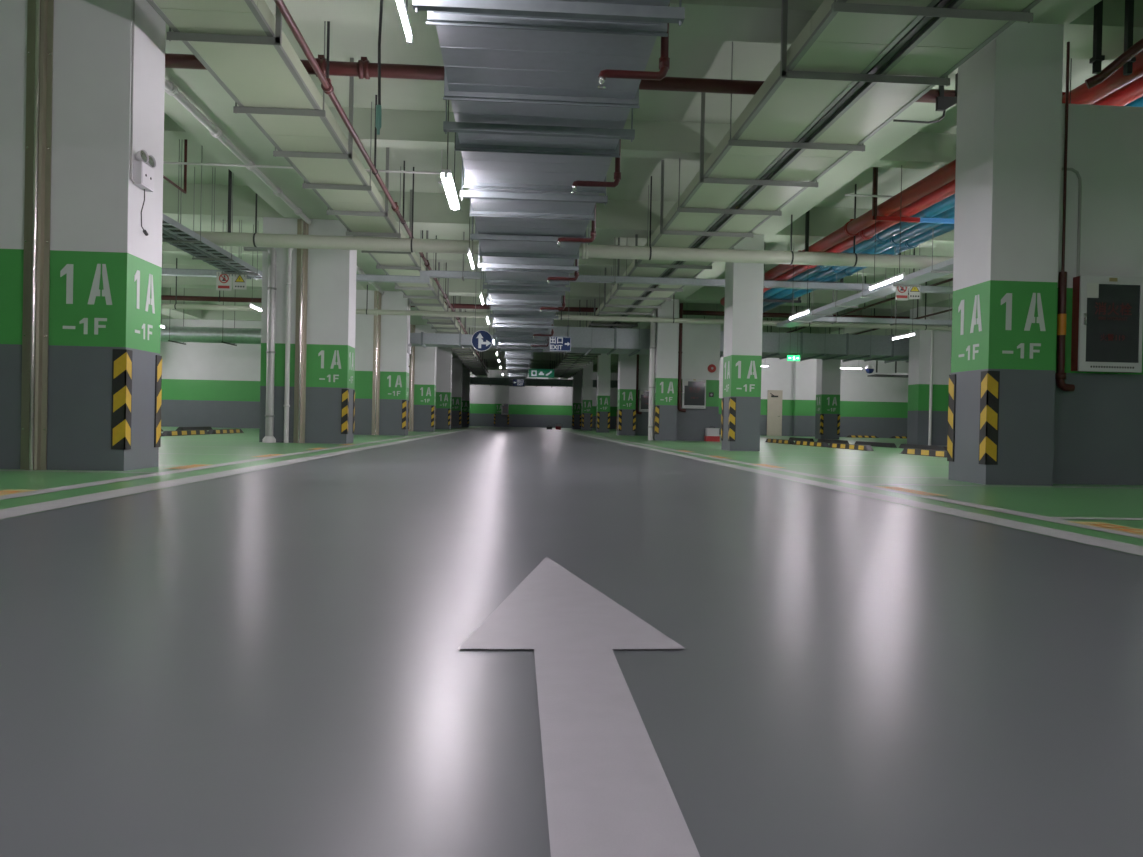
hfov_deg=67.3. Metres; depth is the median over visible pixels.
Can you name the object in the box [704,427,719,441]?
box
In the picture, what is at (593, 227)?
pipe
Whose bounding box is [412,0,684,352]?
air duct
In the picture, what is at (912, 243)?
pipe
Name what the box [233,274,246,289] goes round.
warning sign
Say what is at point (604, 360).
pillar
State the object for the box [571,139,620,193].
pipe
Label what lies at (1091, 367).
print
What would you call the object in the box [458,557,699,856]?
arrow
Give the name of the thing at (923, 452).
wheel stop
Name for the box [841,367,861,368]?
tube light
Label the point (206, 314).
ceiling beam
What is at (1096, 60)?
post
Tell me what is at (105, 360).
pillar
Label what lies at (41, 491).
lane marking line
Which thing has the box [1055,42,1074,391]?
riser pipe
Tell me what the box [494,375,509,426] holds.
pillar
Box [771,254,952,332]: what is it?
pipe
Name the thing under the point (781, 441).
wheel stop
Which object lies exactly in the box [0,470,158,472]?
divider
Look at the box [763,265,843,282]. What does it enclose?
bracket
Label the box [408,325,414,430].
downpipe
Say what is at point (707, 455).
divider
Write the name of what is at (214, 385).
wall
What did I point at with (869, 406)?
wall
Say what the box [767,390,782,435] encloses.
door
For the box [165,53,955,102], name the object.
sprinkler
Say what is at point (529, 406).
wall
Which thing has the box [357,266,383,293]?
conduit
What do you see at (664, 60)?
pipe
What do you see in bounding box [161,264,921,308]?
ceiling beam
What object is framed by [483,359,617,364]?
ceiling beam
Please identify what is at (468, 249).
tube light
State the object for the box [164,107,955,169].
ceiling beam
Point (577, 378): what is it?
pillar
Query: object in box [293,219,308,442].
channel
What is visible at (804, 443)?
wheel stop
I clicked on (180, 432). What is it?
wheel stop
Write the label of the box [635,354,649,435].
wall
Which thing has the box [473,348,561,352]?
ceiling beam
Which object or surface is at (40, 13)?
pipe
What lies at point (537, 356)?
ceiling beam
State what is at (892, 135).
ceiling beam
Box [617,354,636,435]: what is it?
pillar
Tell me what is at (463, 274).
cable tray
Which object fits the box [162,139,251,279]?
cable tray
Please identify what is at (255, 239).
pipe
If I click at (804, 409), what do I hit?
pier
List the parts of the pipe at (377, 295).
bright rod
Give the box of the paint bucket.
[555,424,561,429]
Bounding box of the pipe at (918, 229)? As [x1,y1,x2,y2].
[763,206,954,306]
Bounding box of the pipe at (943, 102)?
[893,73,957,123]
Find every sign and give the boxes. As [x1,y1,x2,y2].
[216,272,231,290]
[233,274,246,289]
[471,266,492,350]
[513,379,523,385]
[529,352,553,377]
[550,282,570,351]
[787,306,799,360]
[896,286,907,299]
[909,284,919,298]
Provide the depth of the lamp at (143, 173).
7.48 m
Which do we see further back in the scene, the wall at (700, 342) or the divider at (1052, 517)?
the wall at (700, 342)
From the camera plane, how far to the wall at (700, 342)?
26.42 m
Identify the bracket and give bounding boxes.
[163,139,186,193]
[227,169,231,232]
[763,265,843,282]
[763,297,800,302]
[805,211,900,254]
[871,167,953,223]
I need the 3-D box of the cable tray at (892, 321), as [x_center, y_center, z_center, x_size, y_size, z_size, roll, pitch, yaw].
[8.546,-3.549,22.875,4.500,1.600,0.300,1,0,-4]
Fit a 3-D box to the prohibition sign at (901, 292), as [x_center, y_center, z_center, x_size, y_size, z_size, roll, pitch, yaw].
[6.402,-2.666,16.626,0.240,0.360,0.016,1,0,-4]
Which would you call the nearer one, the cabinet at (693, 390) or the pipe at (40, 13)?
the pipe at (40, 13)
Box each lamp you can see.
[130,0,155,235]
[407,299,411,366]
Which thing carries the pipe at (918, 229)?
on the bracket
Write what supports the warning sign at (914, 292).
hanging from the cable tray at (943, 268)
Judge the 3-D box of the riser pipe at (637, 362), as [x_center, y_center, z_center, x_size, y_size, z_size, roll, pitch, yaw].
[2.780,-2.239,35.238,0.271,3.335,0.129,1,0,-4]
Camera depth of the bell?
26.37 m
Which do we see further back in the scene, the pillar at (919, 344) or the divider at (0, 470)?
the pillar at (919, 344)
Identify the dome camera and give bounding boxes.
[865,361,873,373]
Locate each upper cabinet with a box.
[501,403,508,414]
[639,389,648,411]
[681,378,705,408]
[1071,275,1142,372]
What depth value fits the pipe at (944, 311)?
25.58 m
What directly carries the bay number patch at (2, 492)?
on the floor
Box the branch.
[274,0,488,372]
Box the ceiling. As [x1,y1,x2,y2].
[163,19,1113,320]
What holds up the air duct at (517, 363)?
hanging from the ceiling
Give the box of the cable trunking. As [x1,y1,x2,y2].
[162,224,420,283]
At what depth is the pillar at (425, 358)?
34.32 m
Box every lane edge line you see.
[0,427,480,518]
[555,429,1142,555]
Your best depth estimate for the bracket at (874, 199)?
13.71 m
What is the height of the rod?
2.130 m
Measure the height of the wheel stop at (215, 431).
0.115 m
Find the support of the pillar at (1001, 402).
on the floor
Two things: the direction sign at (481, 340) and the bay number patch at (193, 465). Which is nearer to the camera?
the bay number patch at (193, 465)
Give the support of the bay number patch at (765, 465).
on the floor
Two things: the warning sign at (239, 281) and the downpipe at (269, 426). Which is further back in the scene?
the warning sign at (239, 281)
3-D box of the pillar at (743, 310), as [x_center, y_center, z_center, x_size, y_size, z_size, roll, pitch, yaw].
[3.429,-1.695,17.236,0.614,4.270,0.707,1,0,-4]
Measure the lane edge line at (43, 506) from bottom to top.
0.001 m
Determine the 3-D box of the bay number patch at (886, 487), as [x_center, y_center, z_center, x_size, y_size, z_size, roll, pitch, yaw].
[2.694,0.496,6.855,0.190,0.002,0.920,1,0,-4]
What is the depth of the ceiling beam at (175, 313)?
32.43 m
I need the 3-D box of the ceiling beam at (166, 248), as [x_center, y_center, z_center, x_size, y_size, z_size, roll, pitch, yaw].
[-0.315,-4.301,21.413,52.000,0.430,0.350,1,0,-4]
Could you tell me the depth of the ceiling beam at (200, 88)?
11.88 m
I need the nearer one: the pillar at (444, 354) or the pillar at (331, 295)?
the pillar at (331, 295)
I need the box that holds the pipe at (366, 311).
[161,258,951,330]
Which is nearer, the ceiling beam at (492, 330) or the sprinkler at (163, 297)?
the sprinkler at (163, 297)
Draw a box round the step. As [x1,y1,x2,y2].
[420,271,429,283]
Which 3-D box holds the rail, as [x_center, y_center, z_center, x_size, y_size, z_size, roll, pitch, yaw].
[1.167,-3.470,31.614,0.150,0.085,61.000,1,0,-4]
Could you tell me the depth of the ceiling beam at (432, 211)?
16.56 m
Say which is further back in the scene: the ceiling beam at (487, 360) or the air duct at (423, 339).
the ceiling beam at (487, 360)
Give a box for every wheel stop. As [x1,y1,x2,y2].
[162,430,208,435]
[175,426,212,430]
[208,429,243,433]
[765,439,793,443]
[789,437,813,441]
[792,441,828,446]
[817,439,848,443]
[827,443,873,450]
[846,435,877,437]
[855,441,896,447]
[890,436,906,438]
[898,444,946,450]
[899,448,946,457]
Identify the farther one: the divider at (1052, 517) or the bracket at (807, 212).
the bracket at (807, 212)
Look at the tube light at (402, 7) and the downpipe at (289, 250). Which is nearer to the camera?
the tube light at (402, 7)
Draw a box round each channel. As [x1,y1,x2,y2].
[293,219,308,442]
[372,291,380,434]
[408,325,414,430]
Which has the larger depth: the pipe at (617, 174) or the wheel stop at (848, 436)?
the wheel stop at (848, 436)
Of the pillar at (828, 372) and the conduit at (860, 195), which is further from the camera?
the pillar at (828, 372)
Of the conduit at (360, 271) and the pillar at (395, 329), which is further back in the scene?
the pillar at (395, 329)
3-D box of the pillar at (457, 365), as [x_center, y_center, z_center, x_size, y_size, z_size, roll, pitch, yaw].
[-7.209,-2.171,52.635,0.964,4.270,0.747,1,0,-4]
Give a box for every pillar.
[0,0,165,470]
[259,217,356,443]
[354,290,410,435]
[413,325,436,431]
[435,347,451,429]
[451,358,462,427]
[461,367,469,426]
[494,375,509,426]
[572,370,581,428]
[581,361,592,430]
[596,354,610,432]
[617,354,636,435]
[654,299,678,440]
[721,234,763,450]
[815,359,840,438]
[907,306,951,445]
[947,22,1063,485]
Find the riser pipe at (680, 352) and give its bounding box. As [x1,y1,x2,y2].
[677,303,685,411]
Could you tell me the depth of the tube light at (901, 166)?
12.76 m
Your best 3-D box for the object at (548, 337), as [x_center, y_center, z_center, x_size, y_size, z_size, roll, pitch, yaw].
[-0.903,-3.433,24.965,0.538,2.242,0.071,1,0,-4]
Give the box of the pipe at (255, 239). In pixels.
[162,167,953,268]
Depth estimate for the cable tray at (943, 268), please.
17.74 m
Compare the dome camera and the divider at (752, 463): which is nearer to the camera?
the divider at (752, 463)
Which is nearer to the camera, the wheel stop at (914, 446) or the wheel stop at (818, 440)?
the wheel stop at (914, 446)
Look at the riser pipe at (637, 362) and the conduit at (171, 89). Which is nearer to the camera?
the conduit at (171, 89)
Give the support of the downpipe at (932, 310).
attached to the pillar at (919, 344)
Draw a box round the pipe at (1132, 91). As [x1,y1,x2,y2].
[763,76,1142,292]
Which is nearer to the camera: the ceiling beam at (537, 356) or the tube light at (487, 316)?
the tube light at (487, 316)
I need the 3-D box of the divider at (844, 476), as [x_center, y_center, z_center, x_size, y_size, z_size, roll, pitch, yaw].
[4.776,0.526,8.885,4.490,0.001,0.100,1,0,-4]
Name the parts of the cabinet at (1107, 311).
door handle, glass, brass plate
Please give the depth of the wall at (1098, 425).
8.27 m
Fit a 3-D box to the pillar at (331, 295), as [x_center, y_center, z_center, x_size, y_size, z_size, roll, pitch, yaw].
[-5.094,-1.862,16.698,1.644,4.270,0.747,1,0,-4]
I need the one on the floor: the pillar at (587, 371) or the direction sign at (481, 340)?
the pillar at (587, 371)
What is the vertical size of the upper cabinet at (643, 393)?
0.908 m
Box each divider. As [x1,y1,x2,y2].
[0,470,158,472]
[706,450,879,453]
[707,455,943,459]
[752,463,927,466]
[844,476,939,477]
[876,484,1142,488]
[1052,517,1142,519]
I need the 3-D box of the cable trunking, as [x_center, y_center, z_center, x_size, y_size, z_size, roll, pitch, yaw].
[-7.873,-3.870,17.692,9.450,1.540,0.300,1,0,-4]
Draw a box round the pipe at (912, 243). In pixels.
[763,223,953,312]
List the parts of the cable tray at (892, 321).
lid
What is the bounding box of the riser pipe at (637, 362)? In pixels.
[636,354,641,413]
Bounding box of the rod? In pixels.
[1070,58,1071,103]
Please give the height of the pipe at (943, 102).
0.547 m
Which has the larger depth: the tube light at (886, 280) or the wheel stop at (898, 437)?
the wheel stop at (898, 437)
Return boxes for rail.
[561,0,950,375]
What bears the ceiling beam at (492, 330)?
attached to the ceiling
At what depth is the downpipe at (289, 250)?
16.22 m
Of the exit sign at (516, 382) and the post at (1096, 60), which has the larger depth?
the exit sign at (516, 382)
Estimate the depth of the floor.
1.85 m
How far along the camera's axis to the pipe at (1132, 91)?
13.15 m
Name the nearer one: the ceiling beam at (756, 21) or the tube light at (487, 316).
the ceiling beam at (756, 21)
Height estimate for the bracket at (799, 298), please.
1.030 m
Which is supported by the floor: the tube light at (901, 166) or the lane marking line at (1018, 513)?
the lane marking line at (1018, 513)
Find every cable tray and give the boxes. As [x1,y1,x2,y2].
[146,0,487,376]
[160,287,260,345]
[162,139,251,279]
[162,140,261,279]
[429,232,952,293]
[470,377,617,388]
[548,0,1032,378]
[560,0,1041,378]
[777,228,953,326]
[812,280,951,326]
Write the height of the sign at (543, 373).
1.890 m
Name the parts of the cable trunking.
lid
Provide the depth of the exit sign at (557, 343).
24.29 m
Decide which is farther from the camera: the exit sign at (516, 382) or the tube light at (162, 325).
the exit sign at (516, 382)
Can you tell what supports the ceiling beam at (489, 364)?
attached to the ceiling
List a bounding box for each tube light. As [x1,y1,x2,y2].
[161,253,164,327]
[249,225,261,310]
[396,0,411,43]
[441,100,458,210]
[467,216,473,268]
[480,256,483,304]
[486,293,488,324]
[789,210,810,319]
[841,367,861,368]
[869,254,904,290]
[892,248,915,339]
[900,210,900,240]
[901,166,901,196]
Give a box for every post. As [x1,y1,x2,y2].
[1089,0,1104,73]
[1123,0,1135,75]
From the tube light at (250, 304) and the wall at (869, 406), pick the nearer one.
the tube light at (250, 304)
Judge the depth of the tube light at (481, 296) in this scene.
16.08 m
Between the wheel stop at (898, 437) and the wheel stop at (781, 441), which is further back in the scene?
the wheel stop at (898, 437)
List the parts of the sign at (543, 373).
panel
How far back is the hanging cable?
6.88 m
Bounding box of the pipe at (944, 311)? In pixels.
[810,299,951,334]
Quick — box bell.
[708,364,715,372]
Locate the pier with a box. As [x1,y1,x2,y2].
[793,359,816,436]
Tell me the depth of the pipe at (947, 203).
15.09 m
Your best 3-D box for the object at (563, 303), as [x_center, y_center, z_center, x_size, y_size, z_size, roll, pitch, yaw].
[-0.354,-3.073,16.686,0.508,1.667,0.071,1,0,-4]
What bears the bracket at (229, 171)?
hanging from the ceiling
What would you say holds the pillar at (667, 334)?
on the floor
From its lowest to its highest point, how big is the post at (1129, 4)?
1.130 m
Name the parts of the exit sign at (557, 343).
panel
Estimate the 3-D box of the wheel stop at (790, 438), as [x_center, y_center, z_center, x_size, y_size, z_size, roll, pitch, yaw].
[7.966,0.381,29.787,0.200,0.115,2.400,1,0,-4]
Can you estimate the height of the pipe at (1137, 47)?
0.410 m
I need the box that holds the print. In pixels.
[1090,366,1133,368]
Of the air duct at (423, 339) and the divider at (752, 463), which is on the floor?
the divider at (752, 463)
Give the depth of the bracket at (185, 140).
12.51 m
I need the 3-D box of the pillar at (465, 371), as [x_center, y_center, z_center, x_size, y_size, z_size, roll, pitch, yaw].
[-7.770,-2.249,61.617,0.914,4.270,0.747,1,0,-4]
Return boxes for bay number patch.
[0,490,35,495]
[164,464,207,468]
[253,454,283,456]
[754,464,784,467]
[875,486,946,495]
[1067,521,1142,534]
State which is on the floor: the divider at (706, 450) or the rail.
the divider at (706, 450)
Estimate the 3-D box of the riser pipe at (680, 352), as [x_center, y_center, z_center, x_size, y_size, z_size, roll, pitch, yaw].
[3.397,-2.160,26.259,0.271,3.335,0.129,1,0,-4]
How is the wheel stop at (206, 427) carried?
on the floor
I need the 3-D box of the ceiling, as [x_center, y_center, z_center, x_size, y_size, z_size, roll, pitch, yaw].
[-0.672,-4.615,26.974,52.000,0.100,92.000,1,0,-4]
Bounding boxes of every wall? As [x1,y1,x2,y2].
[160,318,260,427]
[469,370,617,428]
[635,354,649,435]
[676,323,720,440]
[718,357,950,437]
[1053,103,1142,484]
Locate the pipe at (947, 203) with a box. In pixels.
[763,96,1142,298]
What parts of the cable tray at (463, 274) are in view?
lid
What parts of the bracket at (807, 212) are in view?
post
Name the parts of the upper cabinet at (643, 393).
glass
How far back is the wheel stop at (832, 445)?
19.70 m
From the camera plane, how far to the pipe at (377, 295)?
25.27 m
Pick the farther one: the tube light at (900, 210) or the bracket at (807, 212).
the bracket at (807, 212)
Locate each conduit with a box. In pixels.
[163,150,441,174]
[165,78,310,223]
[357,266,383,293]
[845,194,892,197]
[1062,167,1081,276]
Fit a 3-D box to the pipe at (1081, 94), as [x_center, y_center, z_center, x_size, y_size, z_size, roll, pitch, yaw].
[5.033,-3.520,13.597,0.272,0.301,21.540,1,0,-4]
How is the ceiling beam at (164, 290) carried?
attached to the ceiling
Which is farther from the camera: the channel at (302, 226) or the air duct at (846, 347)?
the air duct at (846, 347)
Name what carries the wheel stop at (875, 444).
on the floor
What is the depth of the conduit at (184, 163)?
12.45 m
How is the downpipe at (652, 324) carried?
attached to the pillar at (667, 334)
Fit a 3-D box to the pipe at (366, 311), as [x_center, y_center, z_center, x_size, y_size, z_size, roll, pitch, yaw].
[-0.532,-3.822,24.585,50.000,1.443,0.187,1,0,-4]
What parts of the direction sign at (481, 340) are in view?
panel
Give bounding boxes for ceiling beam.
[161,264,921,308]
[161,287,861,317]
[161,301,203,319]
[162,244,952,278]
[162,304,951,336]
[163,183,953,248]
[164,23,473,374]
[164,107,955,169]
[265,0,1142,59]
[461,328,495,334]
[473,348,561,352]
[476,351,618,362]
[481,362,617,370]
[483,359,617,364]
[485,368,617,372]
[581,0,1100,369]
[819,281,952,333]
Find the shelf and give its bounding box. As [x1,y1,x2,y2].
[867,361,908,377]
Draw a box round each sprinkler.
[161,290,909,318]
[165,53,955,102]
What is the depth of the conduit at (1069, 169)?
8.22 m
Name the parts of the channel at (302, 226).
bright rod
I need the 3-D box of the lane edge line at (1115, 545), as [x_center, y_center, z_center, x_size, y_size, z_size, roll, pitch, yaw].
[1.304,0.369,20.633,0.210,0.001,79.000,1,0,-4]
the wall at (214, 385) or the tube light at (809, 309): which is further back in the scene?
the wall at (214, 385)
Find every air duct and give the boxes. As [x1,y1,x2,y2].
[410,296,499,350]
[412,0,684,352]
[504,351,532,386]
[543,301,951,362]
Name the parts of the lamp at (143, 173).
power cord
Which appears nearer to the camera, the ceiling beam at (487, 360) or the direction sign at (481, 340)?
the direction sign at (481, 340)
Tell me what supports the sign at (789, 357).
hanging from the ceiling
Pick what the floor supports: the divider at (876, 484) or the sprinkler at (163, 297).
the divider at (876, 484)
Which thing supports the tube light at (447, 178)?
hanging from the ceiling
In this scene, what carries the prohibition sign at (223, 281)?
hanging from the cable tray at (173, 240)
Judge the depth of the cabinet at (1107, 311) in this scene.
8.14 m
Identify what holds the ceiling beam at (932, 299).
attached to the ceiling
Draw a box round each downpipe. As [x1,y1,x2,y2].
[243,247,276,442]
[284,248,293,442]
[648,309,655,439]
[928,309,933,444]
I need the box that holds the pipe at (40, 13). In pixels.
[20,0,53,469]
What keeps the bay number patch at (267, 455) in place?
on the floor
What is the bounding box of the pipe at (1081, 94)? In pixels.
[720,50,1142,305]
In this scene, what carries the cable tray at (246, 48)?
hanging from the ceiling
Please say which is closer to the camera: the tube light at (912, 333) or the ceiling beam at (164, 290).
the tube light at (912, 333)
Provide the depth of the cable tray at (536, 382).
67.15 m
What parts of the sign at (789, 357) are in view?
panel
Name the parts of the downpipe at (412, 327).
bright rod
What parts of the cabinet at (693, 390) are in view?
glass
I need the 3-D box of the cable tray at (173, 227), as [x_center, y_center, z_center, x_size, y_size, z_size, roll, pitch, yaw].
[-5.992,-3.753,13.048,0.340,1.630,8.915,1,0,-4]
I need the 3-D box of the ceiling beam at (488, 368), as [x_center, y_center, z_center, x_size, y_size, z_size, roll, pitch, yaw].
[-3.245,-4.694,66.316,52.000,0.430,0.350,1,0,-4]
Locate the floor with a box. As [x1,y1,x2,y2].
[0,426,1142,856]
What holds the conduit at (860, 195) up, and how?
hanging from the ceiling
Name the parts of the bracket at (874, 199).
post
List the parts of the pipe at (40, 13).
bright rod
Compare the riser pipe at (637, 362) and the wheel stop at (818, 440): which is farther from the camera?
the riser pipe at (637, 362)
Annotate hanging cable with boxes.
[375,0,382,134]
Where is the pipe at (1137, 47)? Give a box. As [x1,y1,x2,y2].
[1085,38,1142,88]

